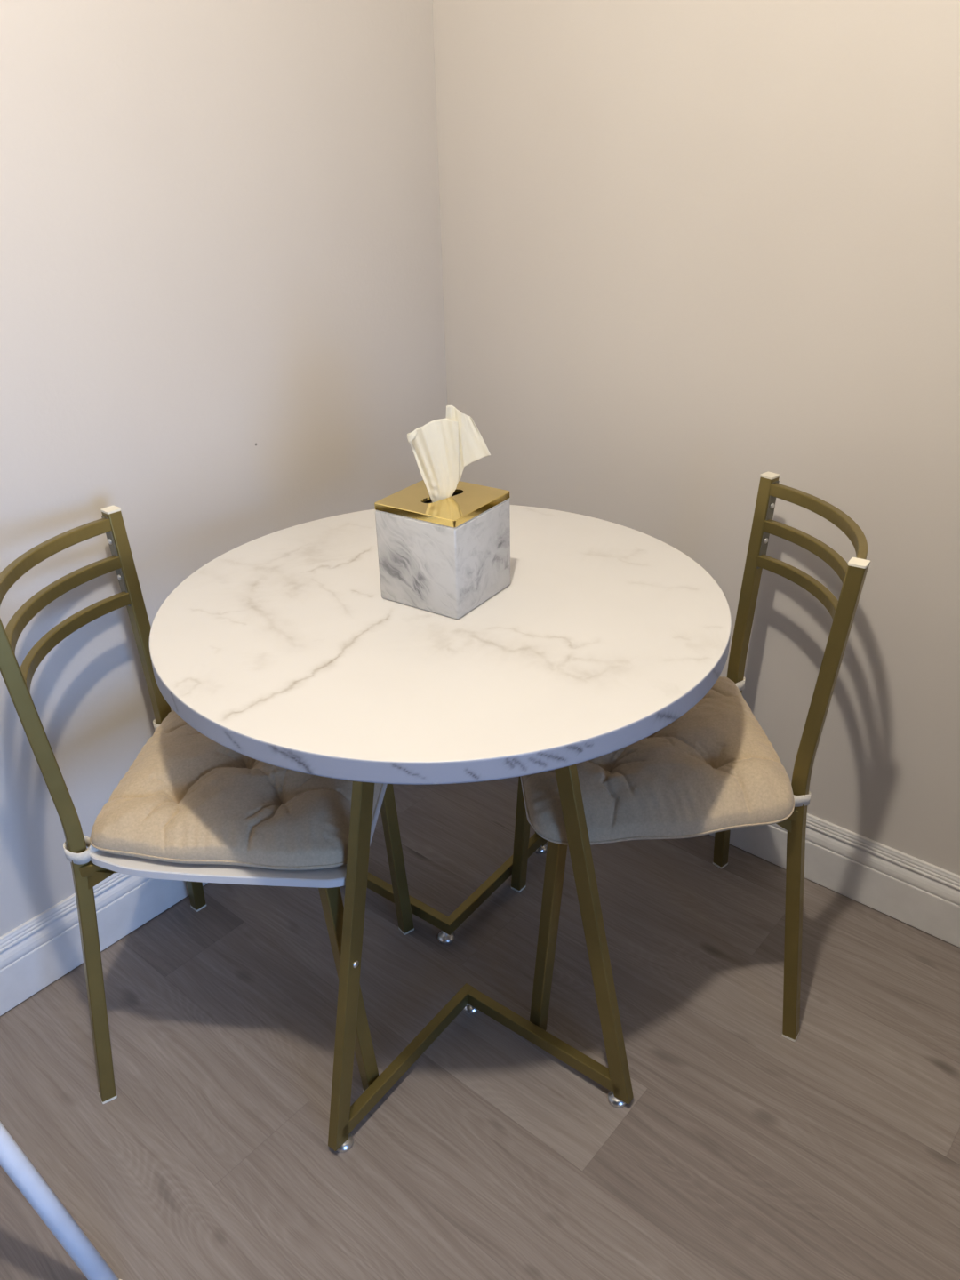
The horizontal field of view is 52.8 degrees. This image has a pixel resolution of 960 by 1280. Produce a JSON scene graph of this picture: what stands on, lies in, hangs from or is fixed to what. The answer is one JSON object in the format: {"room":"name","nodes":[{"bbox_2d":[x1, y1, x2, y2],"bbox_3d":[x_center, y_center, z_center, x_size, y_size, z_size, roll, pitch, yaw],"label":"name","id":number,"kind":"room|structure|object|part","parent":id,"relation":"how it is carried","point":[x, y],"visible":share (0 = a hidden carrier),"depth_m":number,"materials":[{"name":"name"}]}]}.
{"room":"dining room","nodes":[
{"label":"dining room","id":0,"kind":"room"},
{"bbox_2d":[0,0,447,936],"bbox_3d":[-1.188,-0.234,0.917,0.120,2.320,3.520,21,35,36],"label":"wall","id":1,"kind":"structure","parent":0,"point":[222,315],"depth_m":1.62,"materials":[{"name":"paint"}]},
{"bbox_2d":[0,872,207,1015],"bbox_3d":[-1.137,0.757,1.362,0.014,0.144,3.350,21,35,36],"label":"baseboard","id":2,"kind":"structure","parent":1,"relation":"attached to","point":[36,953],"depth_m":1.75,"materials":[{"name":"paint"}]},
{"bbox_2d":[0,776,959,1279],"bbox_3d":[0.131,1.317,0.490,3.520,0.080,3.520,21,35,36],"label":"floor","id":3,"kind":"structure","parent":0,"point":[741,1149],"depth_m":1.54,"materials":[{"name":"wood"}]},
{"bbox_2d":[0,1121,121,1279],"bbox_3d":[-0.585,0.590,1.161,0.284,0.611,0.032,9,30,19],"label":"stand leg","id":4,"kind":"object","parent":3,"relation":"on","point":[13,1160],"visible":1,"depth_m":1.19,"materials":[{"name":"white metal"}]},
{"bbox_2d":[0,505,414,1103],"bbox_3d":[-0.395,0.259,1.524,0.497,0.847,0.458,1,28,5],"label":"dining chair","id":5,"kind":"object","parent":3,"relation":"on","point":[18,680],"visible":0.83,"depth_m":1.41,"materials":[{"name":"metal"}]},
{"bbox_3d":[-0.616,-0.101,1.353,0.071,0.020,0.354,1,28,5],"label":"rail","id":6,"kind":"part","parent":5,"relation":"part of","materials":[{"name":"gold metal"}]},
{"bbox_3d":[-0.591,0.342,1.374,0.040,0.841,0.085,20,35,35],"label":"leg","id":7,"kind":"part","parent":5,"relation":"part of","materials":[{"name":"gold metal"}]},
{"bbox_3d":[-0.611,-0.047,1.382,0.071,0.020,0.349,1,28,5],"label":"rail","id":8,"kind":"part","parent":5,"relation":"part of","materials":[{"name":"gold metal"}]},
{"bbox_3d":[-0.605,0.007,1.410,0.071,0.020,0.344,1,28,5],"label":"rail","id":9,"kind":"part","parent":5,"relation":"part of","materials":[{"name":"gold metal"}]},
{"bbox_3d":[-0.398,0.320,1.383,0.346,0.023,0.034,-1,28,2],"label":"seat rail","id":10,"kind":"part","parent":5,"relation":"part of","materials":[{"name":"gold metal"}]},
{"bbox_3d":[-0.560,0.167,1.703,0.040,0.841,0.085,-16,31,-25],"label":"leg","id":11,"kind":"part","parent":5,"relation":"part of","materials":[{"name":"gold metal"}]},
{"bbox_2d":[63,710,383,870],"bbox_3d":[-0.360,0.203,1.491,0.428,0.078,0.404,1,28,5],"label":"cushion","id":12,"kind":"object","parent":5,"relation":"on","point":[188,797],"visible":0.63,"depth_m":1.36,"materials":[{"name":"beige fabric"}]},
{"bbox_3d":[-0.345,0.232,1.505,0.395,0.014,0.412,1,28,5],"label":"seat","id":13,"kind":"part","parent":5,"relation":"part of","materials":[{"name":"fabric"}]},
{"bbox_3d":[-0.190,0.524,1.437,0.059,0.443,0.029,-10,29,-15],"label":"leg","id":14,"kind":"part","parent":5,"relation":"part of","materials":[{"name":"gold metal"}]},
{"bbox_3d":[-0.160,0.353,1.760,0.059,0.443,0.029,13,31,25],"label":"leg","id":15,"kind":"part","parent":5,"relation":"part of","materials":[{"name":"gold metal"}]},
{"bbox_2d":[149,504,731,1151],"bbox_3d":[-0.047,0.272,1.587,0.822,0.750,0.822,21,35,36],"label":"dining table","id":16,"kind":"object","parent":3,"relation":"on","point":[284,649],"visible":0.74,"depth_m":1.30,"materials":[{"name":"white stone"}]},
{"bbox_3d":[-0.177,0.414,1.343,0.017,0.707,0.177,18,33,32],"label":"leg","id":17,"kind":"part","parent":16,"relation":"part of","materials":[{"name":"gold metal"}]},
{"bbox_2d":[374,480,510,619],"bbox_3d":[-0.051,-0.137,1.400,0.139,0.148,0.139,16,33,30],"label":"tissue box","id":18,"kind":"object","parent":16,"relation":"on","point":[448,556],"visible":0.89,"depth_m":1.35,"materials":[{"name":"white marble"},{"name":"polished gold"},{"name":"paper"}]},
{"bbox_3d":[-0.052,-0.198,1.367,0.139,0.010,0.139,16,33,30],"label":"lid","id":19,"kind":"part","parent":18,"relation":"part of","materials":[{"name":"gold metal"}]},
{"bbox_2d":[407,405,490,502],"bbox_3d":[-0.043,-0.255,1.339,0.115,0.138,0.019,-4,28,-5],"label":"tissue","id":20,"kind":"object","parent":18,"relation":"on","point":[442,448],"visible":0.99,"depth_m":1.33,"materials":[{"name":"paper"}]},
{"bbox_3d":[0.083,0.145,1.840,0.017,0.707,0.177,18,33,32],"label":"leg","id":21,"kind":"part","parent":16,"relation":"part of","materials":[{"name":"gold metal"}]},
{"bbox_3d":[0.158,0.382,1.389,0.177,0.707,0.017,19,34,33],"label":"leg","id":22,"kind":"part","parent":16,"relation":"part of","materials":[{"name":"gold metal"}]},
{"bbox_2d":[510,472,870,1041],"bbox_3d":[0.309,0.197,1.609,0.497,0.847,0.458,-3,28,-2],"label":"dining chair","id":23,"kind":"object","parent":3,"relation":"on","point":[852,574],"visible":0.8,"depth_m":1.52,"materials":[{"name":"metal"}]},
{"bbox_3d":[0.086,0.296,1.855,0.059,0.443,0.029,-14,30,-22],"label":"leg","id":24,"kind":"part","parent":23,"relation":"part of","materials":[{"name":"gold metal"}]},
{"bbox_3d":[0.257,0.171,1.592,0.395,0.014,0.412,-3,28,-2],"label":"seat","id":25,"kind":"part","parent":23,"relation":"part of","materials":[{"name":"fabric"}]},
{"bbox_3d":[0.107,0.467,1.531,0.059,0.443,0.029,8,29,18],"label":"leg","id":26,"kind":"part","parent":23,"relation":"part of","materials":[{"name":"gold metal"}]},
{"bbox_2d":[520,675,811,845],"bbox_3d":[0.273,0.157,1.554,0.441,0.083,0.422,-3,28,-2],"label":"cushion","id":27,"kind":"object","parent":23,"relation":"on","point":[714,768],"visible":0.61,"depth_m":1.41,"materials":[{"name":"beige fabric"}]},
{"bbox_3d":[0.479,0.101,1.781,0.040,0.841,0.085,15,32,28],"label":"leg","id":28,"kind":"part","parent":23,"relation":"part of","materials":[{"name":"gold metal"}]},
{"bbox_3d":[0.307,0.258,1.468,0.346,0.023,0.034,-1,28,1],"label":"seat rail","id":29,"kind":"part","parent":23,"relation":"part of","materials":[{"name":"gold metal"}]},
{"bbox_3d":[0.507,-0.060,1.486,0.071,0.020,0.344,-3,28,-2],"label":"rail","id":30,"kind":"part","parent":23,"relation":"part of","materials":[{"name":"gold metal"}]},
{"bbox_3d":[0.510,-0.114,1.458,0.071,0.020,0.349,-3,28,-2],"label":"rail","id":31,"kind":"part","parent":23,"relation":"part of","materials":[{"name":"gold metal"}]},
{"bbox_3d":[0.513,-0.169,1.429,0.071,0.020,0.354,-3,28,-2],"label":"rail","id":32,"kind":"part","parent":23,"relation":"part of","materials":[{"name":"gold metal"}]},
{"bbox_3d":[0.500,0.275,1.451,0.040,0.841,0.085,-21,34,-32],"label":"leg","id":33,"kind":"part","parent":23,"relation":"part of","materials":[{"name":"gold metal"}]},
{"bbox_2d":[432,0,959,875],"bbox_3d":[1.254,-0.352,1.028,3.400,2.320,0.120,21,35,36],"label":"wall","id":34,"kind":"structure","parent":0,"point":[692,251],"depth_m":1.66,"materials":[{"name":"paint"}]},
{"bbox_2d":[708,813,959,947],"bbox_3d":[1.214,0.625,1.505,3.350,0.144,0.014,21,35,36],"label":"baseboard","id":35,"kind":"structure","parent":34,"relation":"attached to","point":[924,896],"depth_m":1.85,"materials":[{"name":"paint"}]}
]}

